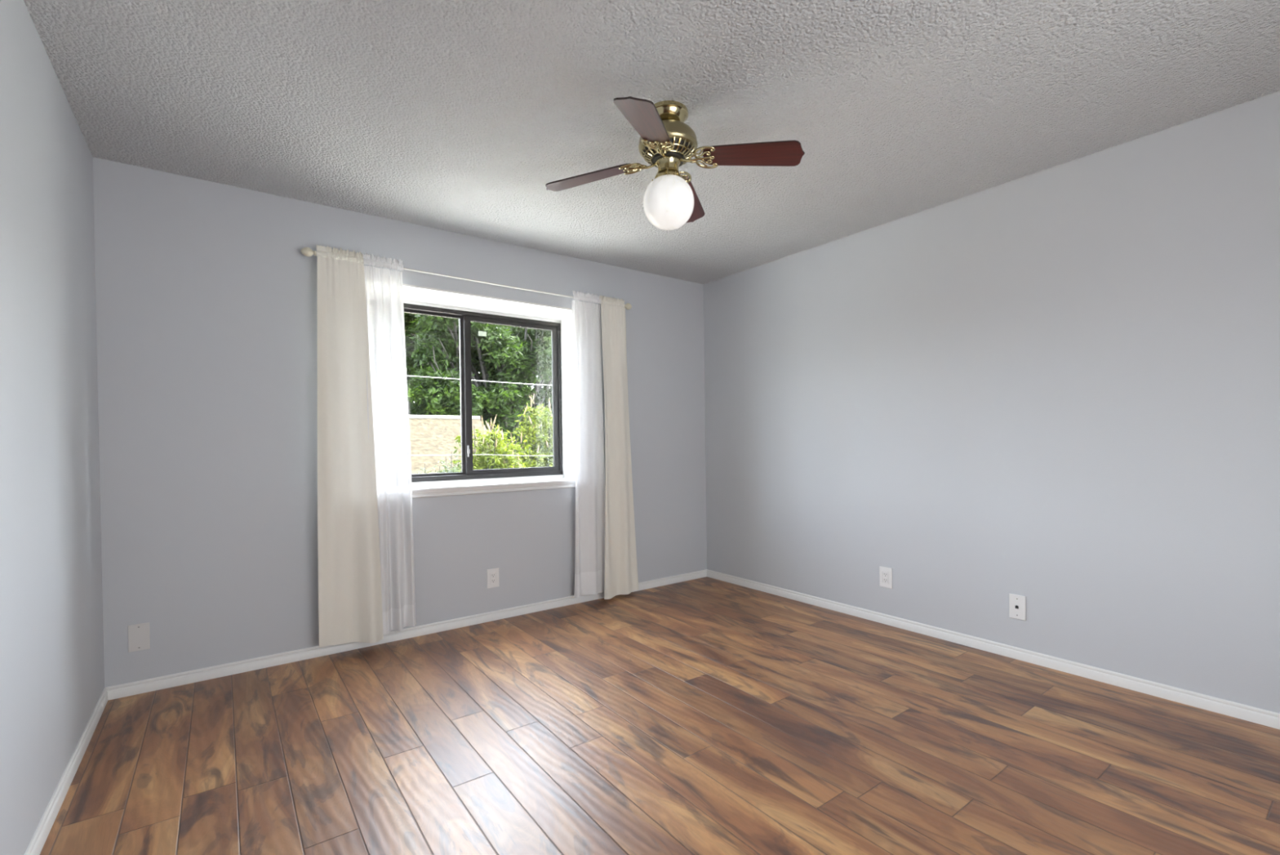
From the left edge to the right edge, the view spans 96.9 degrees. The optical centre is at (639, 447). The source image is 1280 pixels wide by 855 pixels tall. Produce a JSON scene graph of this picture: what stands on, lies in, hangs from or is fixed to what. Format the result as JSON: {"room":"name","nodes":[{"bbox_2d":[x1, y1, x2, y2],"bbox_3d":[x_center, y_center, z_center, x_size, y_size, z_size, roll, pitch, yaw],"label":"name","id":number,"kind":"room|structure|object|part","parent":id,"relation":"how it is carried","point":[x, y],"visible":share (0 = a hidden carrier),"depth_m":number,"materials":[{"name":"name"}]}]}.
{"room":"empty bedroom","nodes":[
{"label":"empty bedroom","id":0,"kind":"room"},
{"bbox_2d":[0,0,104,854],"bbox_3d":[-1.319,-0.074,0.793,0.300,2.440,4.750,-1,1,-36],"label":"wall","id":1,"kind":"structure","parent":0,"point":[52,666],"depth_m":1.74,"materials":[{"name":"grey paint"}]},
{"bbox_2d":[24,687,107,854],"bbox_3d":[-1.178,1.114,0.898,0.012,0.058,4.150,-1,1,-36],"label":"baseboard","id":2,"kind":"structure","parent":1,"relation":"attached to","point":[35,846],"depth_m":1.87,"materials":[{"name":"white paint"}]},
{"bbox_2d":[92,156,706,687],"bbox_3d":[-1.032,-0.109,3.771,3.703,2.440,0.300,-1,1,-36],"label":"wall","id":3,"kind":"structure","parent":0,"point":[206,291],"depth_m":2.92,"materials":[{"name":"grey paint"}]},
{"bbox_2d":[127,622,150,652],"bbox_3d":[-2.320,0.879,2.629,0.076,0.124,0.008,-1,1,-36],"label":"blank wall plate","id":4,"kind":"object","parent":3,"relation":"attached to","point":[139,636],"visible":1,"depth_m":2.63,"materials":[{"name":"white plastic"}]},
{"bbox_2d":[106,568,706,700],"bbox_3d":[-0.924,1.082,3.658,3.703,0.058,0.012,-1,1,-36],"label":"baseboard","id":5,"kind":"structure","parent":3,"relation":"attached to","point":[131,688],"depth_m":3.11,"materials":[{"name":"white paint"}]},
{"bbox_2d":[301,247,631,309],"bbox_3d":[-0.928,-1.026,3.599,2.114,0.076,0.099,-1,1,-36],"label":"curtain rod","id":6,"kind":"object","parent":3,"relation":"attached to","point":[307,251],"visible":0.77,"depth_m":3.46,"materials":[{"name":"white metal"}]},
{"bbox_2d":[315,244,383,647],"bbox_3d":[-1.573,-0.001,3.067,0.323,2.162,0.082,-1,1,-36],"label":"curtain","id":7,"kind":"object","parent":6,"relation":"hanging from","point":[350,596],"visible":1,"depth_m":3.05,"materials":[{"name":"fabric"}]},
{"bbox_2d":[362,253,416,635],"bbox_3d":[-1.417,-0.011,3.217,0.257,2.140,0.071,-1,1,-36],"label":"sheer curtain","id":8,"kind":"object","parent":6,"relation":"hanging from","point":[384,286],"visible":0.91,"depth_m":3.23,"materials":[{"name":"white fabric"}]},
{"bbox_2d":[571,290,604,597],"bbox_3d":[-0.354,-0.025,3.988,0.271,2.135,0.052,-1,1,-36],"label":"sheer curtain","id":9,"kind":"object","parent":6,"relation":"hanging from","point":[589,561],"visible":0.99,"depth_m":3.99,"materials":[{"name":"white fabric"}]},
{"bbox_2d":[599,294,638,599],"bbox_3d":[-0.147,-0.010,4.118,0.313,2.169,0.079,-1,1,-36],"label":"curtain","id":10,"kind":"object","parent":6,"relation":"hanging from","point":[620,553],"visible":1,"depth_m":4.11,"materials":[{"name":"fabric"}]},
{"bbox_2d":[403,300,562,482],"bbox_3d":[-1.145,-0.354,3.779,1.380,1.132,0.062,-1,1,-36],"label":"window","id":11,"kind":"structure","parent":3,"relation":"in","point":[464,315],"depth_m":3.79,"materials":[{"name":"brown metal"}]},
{"bbox_3d":[-1.431,-0.340,3.589,0.651,1.064,0.020,-1,1,-36],"label":"sash frame","id":12,"kind":"part","parent":11,"relation":"part of","materials":[{"name":"brown metal"}]},
{"bbox_3d":[-0.881,-0.351,3.966,0.694,1.064,0.020,-1,1,-36],"label":"sash frame","id":13,"kind":"part","parent":11,"relation":"part of","materials":[{"name":"brown metal"}]},
{"bbox_2d":[402,283,575,478],"bbox_3d":[-1.100,-0.366,3.717,1.405,1.200,0.296,-1,1,-36],"label":"window frame","id":14,"kind":"structure","parent":3,"relation":"attached to","point":[411,292],"depth_m":3.98,"materials":[{"name":"white paint"}]},
{"bbox_2d":[486,567,498,588],"bbox_3d":[-0.943,0.839,3.646,0.080,0.122,0.009,-1,1,-36],"label":"power outlet","id":15,"kind":"object","parent":3,"relation":"attached to","point":[492,575],"visible":1,"depth_m":3.64,"materials":[{"name":"white plastic"}]},
{"bbox_2d":[411,474,575,497],"bbox_3d":[-1.071,0.252,3.695,1.485,0.080,0.287,-1,1,-36],"label":"trim","id":16,"kind":"structure","parent":3,"relation":"attached to","point":[464,486],"depth_m":3.68,"materials":[{"name":"white paint"}]},
{"bbox_2d":[23,0,1279,284],"bbox_3d":[0.660,-1.427,1.446,4.303,0.200,6.050,-1,1,-36],"label":"ceiling","id":17,"kind":"structure","parent":0,"point":[455,116],"depth_m":2.14,"materials":[{"name":"white paint"}]},
{"bbox_2d":[545,96,804,230],"bbox_3d":[0.108,-1.098,2.251,0.797,0.460,0.787,-1,1,-29],"label":"ceiling fan","id":18,"kind":"object","parent":17,"relation":"hanging from","point":[671,201],"visible":1,"depth_m":2.18,"materials":[{"name":"brown wood"}]},
{"bbox_3d":[-0.209,-1.108,2.333,0.382,0.006,0.132,-8,11,14],"label":"blade","id":19,"kind":"part","parent":18,"relation":"part of","materials":[{"name":"brown wood"}]},
{"bbox_3d":[0.021,-1.107,1.936,0.132,0.006,0.382,12,11,14],"label":"blade","id":20,"kind":"part","parent":18,"relation":"part of","materials":[{"name":"brown wood"}]},
{"bbox_2d":[640,136,695,165],"bbox_3d":[0.111,-1.159,2.253,0.217,0.037,0.217,-1,1,-36],"label":"motor housing","id":21,"kind":"object","parent":18,"relation":"attached to","point":[684,149],"depth_m":2.20,"materials":[{"name":"gold metal"}]},
{"bbox_3d":[0.114,-0.968,2.255,0.202,0.200,0.202,-1,1,-36],"label":"globe","id":22,"kind":"part","parent":18,"relation":"part of","materials":[{"name":"white glass"}]},
{"bbox_3d":[0.203,-1.116,2.571,0.132,0.006,0.382,-13,-10,14],"label":"blade","id":23,"kind":"part","parent":18,"relation":"part of","materials":[{"name":"brown wood"}]},
{"bbox_3d":[0.430,-1.115,2.162,0.382,0.006,0.132,7,-10,16],"label":"blade","id":24,"kind":"part","parent":18,"relation":"part of","materials":[{"name":"brown wood"}]},
{"bbox_2d":[40,576,1279,854],"bbox_3d":[0.693,1.173,1.473,4.303,0.120,6.050,-1,1,-36],"label":"floor","id":25,"kind":"structure","parent":0,"point":[706,715],"depth_m":2.06,"materials":[{"name":"laminate"}]},
{"bbox_2d":[703,90,1279,713],"bbox_3d":[1.900,-0.140,3.172,0.300,2.440,4.750,-1,1,-36],"label":"wall","id":26,"kind":"structure","parent":0,"point":[1057,388],"depth_m":2.79,"materials":[{"name":"grey paint"}]},
{"bbox_2d":[879,565,892,588],"bbox_3d":[1.504,0.796,3.474,0.009,0.126,0.080,-1,1,-36],"label":"power outlet","id":27,"kind":"object","parent":26,"relation":"attached to","point":[885,573],"visible":1,"depth_m":3.47,"materials":[{"name":"white plastic"}]},
{"bbox_2d":[706,568,1279,728],"bbox_3d":[1.790,1.053,3.091,0.012,0.058,4.150,-1,1,-36],"label":"baseboard","id":28,"kind":"structure","parent":26,"relation":"attached to","point":[1251,713],"depth_m":2.80,"materials":[{"name":"white paint"}]},
{"bbox_2d":[1008,593,1025,620],"bbox_3d":[1.927,0.815,2.901,0.009,0.124,0.074,-1,1,-36],"label":"wall plate","id":29,"kind":"object","parent":26,"relation":"attached to","point":[1016,602],"visible":1,"depth_m":2.90,"materials":[{"name":"white plastic"}]},
{"label":"outside","id":30,"kind":"structure","parent":0,"visible":0},
{"bbox_3d":[-14.328,3.930,37.595,100.000,0.200,69.500,-1,1,-36],"label":"ground","id":31,"kind":"structure","parent":30,"visible":0},
{"bbox_2d":[404,312,440,396],"bbox_3d":[-11.082,-1.503,20.525,10.544,11.045,4.210,-1,1,-34],"label":"shade tree","id":32,"kind":"object","parent":31,"relation":"on","point":[410,327],"visible":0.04,"depth_m":20.99,"materials":[{"name":"green plant"}]},
{"bbox_2d":[407,385,460,415],"bbox_3d":[-7.987,1.006,17.276,5.657,6.024,2.784,-1,1,-36],"label":"broadleaf tree","id":33,"kind":"object","parent":31,"relation":"on","point":[442,411],"visible":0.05,"depth_m":18.13,"materials":[{"name":"green plant"}]},
{"bbox_2d":[413,451,461,473],"bbox_3d":[-2.578,2.053,7.407,1.034,3.984,0.984,-1,1,-11],"label":"shrub","id":34,"kind":"object","parent":31,"relation":"on","point":[455,468],"visible":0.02,"depth_m":7.41,"materials":[{"name":"green plant"}]},
{"bbox_2d":[408,414,488,474],"bbox_3d":[-9.914,1.665,10.949,14.100,4.770,5.600,-1,1,-36],"label":"wall","id":35,"kind":"structure","parent":31,"relation":"on","point":[429,434],"depth_m":13.49,"materials":[{"name":"beige paint"}]},
{"bbox_2d":[405,312,552,455],"bbox_3d":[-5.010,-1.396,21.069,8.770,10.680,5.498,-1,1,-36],"label":"shade tree","id":36,"kind":"object","parent":31,"relation":"on","point":[517,355],"visible":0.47,"depth_m":19.63,"materials":[{"name":"green plant"}]},
{"bbox_2d":[440,415,527,472],"bbox_3d":[-2.304,1.765,8.696,1.659,4.528,1.252,-1,1,-39],"label":"flowering shrub","id":37,"kind":"object","parent":31,"relation":"on","point":[491,452],"visible":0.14,"depth_m":8.56,"materials":[{"name":"green plant"}]},
{"bbox_2d":[508,393,553,466],"bbox_3d":[-1.642,1.495,10.633,2.182,5.013,1.505,-1,1,-27],"label":"flowering shrub","id":38,"kind":"object","parent":31,"relation":"on","point":[537,457],"visible":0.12,"depth_m":10.40,"materials":[{"name":"green plant"}]},
{"bbox_3d":[-9.739,0.166,4.362,0.280,8.100,4.000,-1,1,-36],"label":"utility pole","id":39,"kind":"object","parent":31,"relation":"on","visible":0},
{"bbox_2d":[406,375,551,385],"bbox_3d":[-2.728,-1.511,11.656,20.000,0.387,0.013,-1,1,-36],"label":"overhead cable","id":40,"kind":"object","parent":39,"relation":"attached to","point":[406,375],"visible":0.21,"depth_m":11.34,"materials":[{"name":"grey plastic"}]},
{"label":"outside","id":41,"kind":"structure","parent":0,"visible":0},
{"bbox_2d":[418,454,511,455],"bbox_3d":[-2.296,0.050,7.749,16.000,0.235,0.007,-1,1,-36],"label":"overhead cable","id":42,"kind":"object","parent":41,"point":[419,455],"visible":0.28,"depth_m":7.48,"materials":[{"name":"grey plastic"}]}
]}

